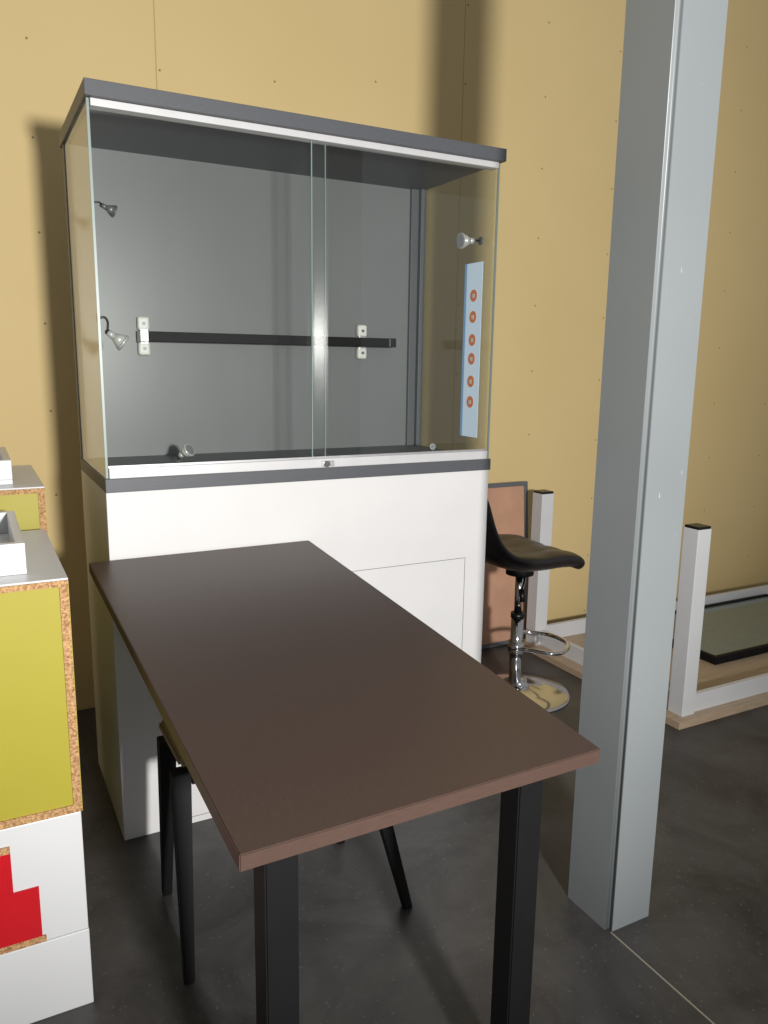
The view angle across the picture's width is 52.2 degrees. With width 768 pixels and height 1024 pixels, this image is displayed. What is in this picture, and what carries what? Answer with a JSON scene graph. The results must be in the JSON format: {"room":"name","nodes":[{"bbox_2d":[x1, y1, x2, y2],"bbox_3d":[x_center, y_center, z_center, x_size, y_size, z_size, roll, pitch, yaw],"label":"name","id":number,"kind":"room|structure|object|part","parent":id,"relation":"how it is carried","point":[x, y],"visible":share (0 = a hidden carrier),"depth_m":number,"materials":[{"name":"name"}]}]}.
{"room":"storage warehouse","nodes":[
{"label":"storage warehouse","id":0,"kind":"room"},
{"bbox_2d":[0,0,767,709],"bbox_3d":[0.797,-1.630,3.633,11.000,4.700,0.115,-5,12,-27],"label":"wall","id":1,"kind":"structure","parent":0,"point":[539,81],"depth_m":3.42,"materials":[{"name":"yellow paint"}]},
{"bbox_2d":[31,644,767,1023],"bbox_3d":[2.424,1.243,0.976,11.000,0.100,7.005,-5,12,-27],"label":"floor","id":2,"kind":"structure","parent":0,"point":[699,955],"depth_m":1.89,"materials":[{"name":"concrete"}]},
{"bbox_2d":[0,926,93,1023],"bbox_3d":[-0.936,0.915,1.710,0.500,0.174,0.476,-5,12,-27],"label":"box","id":3,"kind":"object","parent":2,"relation":"on","point":[51,977],"visible":0.45,"depth_m":1.58,"materials":[{"name":"paint"}]},
{"bbox_2d":[0,811,87,954],"bbox_3d":[-0.933,0.700,1.668,0.499,0.262,0.477,-5,12,-27],"label":"box","id":4,"kind":"object","parent":3,"relation":"on","point":[43,897],"visible":0.64,"depth_m":1.54,"materials":[{"name":"paint"}]},
{"bbox_3d":[-0.878,0.710,1.426,0.363,0.085,0.002,-5,12,-27],"label":"red panel","id":5,"kind":"part","parent":4,"relation":"part of","materials":[{"name":"laminate"}]},
{"bbox_3d":[-0.859,0.804,1.455,0.408,0.110,0.002,-5,12,-27],"label":"red panel","id":6,"kind":"part","parent":4,"relation":"part of","materials":[{"name":"laminate"}]},
{"bbox_2d":[0,529,82,829],"bbox_3d":[-0.927,0.336,1.600,0.502,0.478,0.475,-5,12,-27],"label":"box","id":7,"kind":"object","parent":4,"relation":"on","point":[40,774],"visible":1,"depth_m":1.48,"materials":[{"name":"yellow paint"}]},
{"bbox_2d":[0,511,26,575],"bbox_3d":[-0.926,0.071,1.548,0.376,0.060,0.355,-5,12,-27],"label":"tray","id":8,"kind":"object","parent":7,"relation":"on","point":[12,545],"visible":1,"depth_m":1.48,"materials":[{"name":"paint"}]},
{"bbox_3d":[-0.924,0.103,1.556,0.502,0.004,0.475,-5,12,-27],"label":"panel","id":9,"kind":"part","parent":7,"relation":"part of","materials":[{"name":"white paint"}]},
{"bbox_2d":[59,77,506,839],"bbox_3d":[-0.300,-0.131,2.490,1.196,1.953,0.541,-5,12,-27],"label":"glass display cabinet","id":10,"kind":"object","parent":2,"relation":"on","point":[262,270],"visible":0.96,"depth_m":2.42,"materials":[{"name":"white laminate"}]},
{"bbox_3d":[-0.912,-0.607,2.320,0.020,0.899,0.032,-5,12,-27],"label":"post","id":11,"kind":"part","parent":10,"relation":"part of","materials":[{"name":"clear glass"}]},
{"bbox_3d":[-0.804,-0.565,2.108,0.006,0.897,0.449,-5,12,-27],"label":"glass","id":12,"kind":"part","parent":10,"relation":"part of","materials":[{"name":"clear glass"}]},
{"bbox_2d":[94,201,116,217],"bbox_3d":[-0.692,-0.750,1.937,0.062,0.040,0.032,-5,12,-27],"label":"spotlight","id":13,"kind":"object","parent":10,"relation":"attached to","point":[111,210],"visible":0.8,"depth_m":1.94,"materials":[{"name":"grey metal"}]},
{"bbox_2d":[96,313,128,349],"bbox_3d":[-0.689,-0.458,1.994,0.076,0.092,0.044,-5,12,-27],"label":"spotlight","id":14,"kind":"object","parent":10,"relation":"attached to","point":[119,340],"visible":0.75,"depth_m":1.99,"materials":[{"name":"grey metal"}]},
{"bbox_3d":[-0.707,-0.475,1.981,0.024,0.040,0.010,-9,15,-42],"label":"arm","id":15,"kind":"part","parent":14,"relation":"part of","materials":[{"name":"black plastic"}]},
{"bbox_2d":[175,444,194,462],"bbox_3d":[-0.591,-0.176,2.330,0.060,0.056,0.040,8,13,33],"label":"spotlight","id":16,"kind":"object","parent":10,"relation":"attached to","point":[187,450],"visible":1,"depth_m":2.32,"materials":[{"name":"grey metal"}]},
{"bbox_3d":[-0.399,-0.651,2.592,1.146,0.899,0.016,-5,12,-27],"label":"panel","id":17,"kind":"part","parent":10,"relation":"part of","materials":[{"name":"clear glass"}]},
{"bbox_3d":[-0.287,-1.072,2.310,1.196,0.036,0.541,-5,12,-27],"label":"lid","id":18,"kind":"part","parent":10,"relation":"part of","materials":[{"name":"grey metal"}]},
{"bbox_2d":[80,445,490,492],"bbox_3d":[-0.295,-0.152,2.478,1.191,0.036,0.490,-5,12,-27],"label":"ledge","id":19,"kind":"structure","parent":10,"relation":"on","point":[96,471],"depth_m":2.33,"materials":[{"name":"white metal"}]},
{"bbox_3d":[0.102,-0.691,2.835,0.030,0.899,0.014,-5,12,-27],"label":"trim","id":20,"kind":"part","parent":10,"relation":"part of","materials":[{"name":"grey metal"}]},
{"bbox_3d":[0.123,-0.693,2.849,0.020,0.899,0.050,-5,12,-27],"label":"post","id":21,"kind":"part","parent":10,"relation":"part of","materials":[{"name":"grey metal"}]},
{"bbox_2d":[430,444,435,450],"bbox_3d":[0.166,-0.223,2.709,0.021,0.029,0.032,-1,11,-8],"label":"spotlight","id":22,"kind":"object","parent":10,"relation":"attached to","point":[432,446],"visible":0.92,"depth_m":2.69,"materials":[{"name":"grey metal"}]},
{"bbox_2d":[456,233,482,248],"bbox_3d":[0.271,-0.846,2.452,0.083,0.048,0.048,-5,12,-27],"label":"spotlight","id":23,"kind":"object","parent":10,"relation":"attached to","point":[462,240],"visible":1,"depth_m":2.44,"materials":[{"name":"grey metal"}]},
{"bbox_3d":[0.304,-0.855,2.471,0.006,0.026,0.026,-5,12,-27],"label":"plate","id":24,"kind":"part","parent":23,"relation":"part of","materials":[{"name":"grey metal"}]},
{"bbox_2d":[157,719,412,985],"bbox_3d":[-0.251,0.734,1.904,0.560,0.477,0.336,-5,12,-27],"label":"wooden chair","id":25,"kind":"object","parent":2,"relation":"on","point":[174,783],"visible":0.37,"depth_m":1.71,"materials":[{"name":"black wood"}]},
{"bbox_3d":[-0.526,0.749,1.916,0.040,0.435,0.066,-5,12,-27],"label":"leg","id":26,"kind":"part","parent":25,"relation":"part of","materials":[{"name":"black metal"}]},
{"bbox_3d":[-0.287,0.508,1.886,0.460,0.028,0.210,-5,12,-27],"label":"seat","id":27,"kind":"part","parent":25,"relation":"part of","materials":[{"name":"black wood"}]},
{"bbox_3d":[-0.431,0.789,1.711,0.044,0.435,0.144,-3,12,-21],"label":"leg","id":28,"kind":"part","parent":25,"relation":"part of","materials":[{"name":"black metal"}]},
{"bbox_3d":[-0.009,0.754,1.925,0.177,0.435,0.052,8,13,32],"label":"leg","id":29,"kind":"part","parent":25,"relation":"part of","materials":[{"name":"black metal"}]},
{"bbox_2d":[89,540,600,1023],"bbox_3d":[-0.206,0.605,1.699,0.622,0.809,1.211,-5,12,-27],"label":"table","id":30,"kind":"object","parent":2,"relation":"on","point":[306,708],"visible":1,"depth_m":1.34,"materials":[{"name":"laminate"}]},
{"bbox_3d":[-0.158,0.762,1.162,0.051,0.683,0.051,-5,12,-27],"label":"leg","id":31,"kind":"part","parent":30,"relation":"part of","materials":[{"name":"black metal"}]},
{"bbox_3d":[0.228,0.728,1.369,0.052,0.684,0.051,-5,12,-27],"label":"leg","id":32,"kind":"part","parent":30,"relation":"part of","materials":[{"name":"black metal"}]},
{"bbox_2d":[482,481,527,648],"bbox_3d":[0.420,0.261,3.631,0.605,0.774,0.089,-5,12,-27],"label":"framed board","id":33,"kind":"object","parent":2,"relation":"on","point":[508,501],"visible":0.3,"depth_m":3.70,"materials":[{"name":"brown wood"}]},
{"bbox_3d":[0.430,0.636,3.673,0.605,0.022,0.024,-5,12,-27],"label":"frame","id":34,"kind":"part","parent":33,"relation":"part of","materials":[{"name":"grey metal"}]},
{"bbox_3d":[0.410,-0.114,3.588,0.605,0.022,0.024,-5,12,-27],"label":"frame","id":35,"kind":"part","parent":33,"relation":"part of","materials":[{"name":"grey metal"}]},
{"bbox_3d":[0.679,0.239,3.765,0.020,0.734,0.086,-5,12,-27],"label":"frame","id":36,"kind":"part","parent":33,"relation":"part of","materials":[{"name":"grey metal"}]},
{"bbox_2d":[485,499,584,712],"bbox_3d":[0.487,0.320,3.091,0.580,0.865,0.428,-5,12,-27],"label":"bar stool","id":37,"kind":"object","parent":2,"relation":"on","point":[520,556],"visible":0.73,"depth_m":3.09,"materials":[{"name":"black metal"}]},
{"bbox_3d":[0.538,0.225,3.099,0.110,0.040,0.110,-5,12,-27],"label":"seat mount","id":38,"kind":"part","parent":37,"relation":"part of","materials":[{"name":"black metal"}]},
{"bbox_3d":[0.538,0.268,3.045,0.023,0.054,0.123,2,11,5],"label":"lever","id":39,"kind":"part","parent":37,"relation":"part of","materials":[{"name":"silver metal"}]},
{"bbox_3d":[0.455,0.053,3.021,0.517,0.328,0.430,-5,12,-27],"label":"padded seat","id":40,"kind":"part","parent":37,"relation":"part of","materials":[{"name":"black leather"}]},
{"bbox_2d":[523,489,767,729],"bbox_3d":[1.803,0.272,3.733,2.115,0.755,0.975,-5,12,-27],"label":"table","id":41,"kind":"object","parent":2,"relation":"on","point":[700,691],"visible":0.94,"depth_m":3.09,"materials":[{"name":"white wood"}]},
{"bbox_3d":[0.722,0.265,3.640,0.068,0.717,0.068,-5,12,-27],"label":"leg","id":42,"kind":"part","parent":41,"relation":"part of","materials":[{"name":"white paint"}]},
{"bbox_3d":[1.135,0.410,2.914,0.068,0.717,0.068,-5,12,-27],"label":"leg","id":43,"kind":"part","parent":41,"relation":"part of","materials":[{"name":"white paint"}]},
{"bbox_2d":[672,594,767,664],"bbox_3d":[1.812,0.569,3.944,1.090,0.036,0.560,-5,12,-27],"label":"glass panel","id":44,"kind":"object","parent":41,"relation":"on","point":[736,629],"visible":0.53,"depth_m":3.83,"materials":[{"name":"black glass"}]},
{"bbox_3d":[1.339,0.609,3.698,0.020,0.036,0.520,-5,12,-27],"label":"frame","id":45,"kind":"part","parent":44,"relation":"part of","materials":[{"name":"black metal"}]},
{"bbox_3d":[1.686,0.522,4.178,1.090,0.036,0.020,-5,12,-27],"label":"frame","id":46,"kind":"part","parent":44,"relation":"part of","materials":[{"name":"black metal"}]},
{"bbox_3d":[1.938,0.615,3.710,1.090,0.036,0.020,-5,12,-27],"label":"frame","id":47,"kind":"part","parent":44,"relation":"part of","materials":[{"name":"black metal"}]},
{"bbox_2d":[568,0,727,930],"bbox_3d":[0.590,-1.280,1.523,0.142,4.600,0.155,-5,12,-27],"label":"steel column","id":48,"kind":"structure","parent":2,"relation":"on","point":[673,50],"depth_m":1.68,"materials":[{"name":"grey metal"}]},
{"bbox_3d":[-1.169,0.648,2.128,0.512,0.534,0.440,-5,12,-27],"label":"box","id":49,"kind":"object","parent":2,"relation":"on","visible":0},
{"bbox_2d":[0,465,47,534],"bbox_3d":[-1.162,0.152,2.034,0.512,0.475,0.440,-5,12,-27],"label":"box","id":50,"kind":"object","parent":49,"relation":"on","point":[25,496],"visible":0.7,"depth_m":1.92,"materials":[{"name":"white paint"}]},
{"bbox_2d":[0,447,12,484],"bbox_3d":[-1.164,-0.112,1.986,0.385,0.060,0.330,-5,12,-27],"label":"tray","id":51,"kind":"object","parent":50,"relation":"on","point":[6,478],"visible":1,"depth_m":1.93,"materials":[{"name":"paint"}]},
{"bbox_3d":[-1.159,-0.079,1.989,0.512,0.004,0.440,-5,12,-27],"label":"panel","id":52,"kind":"part","parent":50,"relation":"part of","materials":[{"name":"white paint"}]}
]}

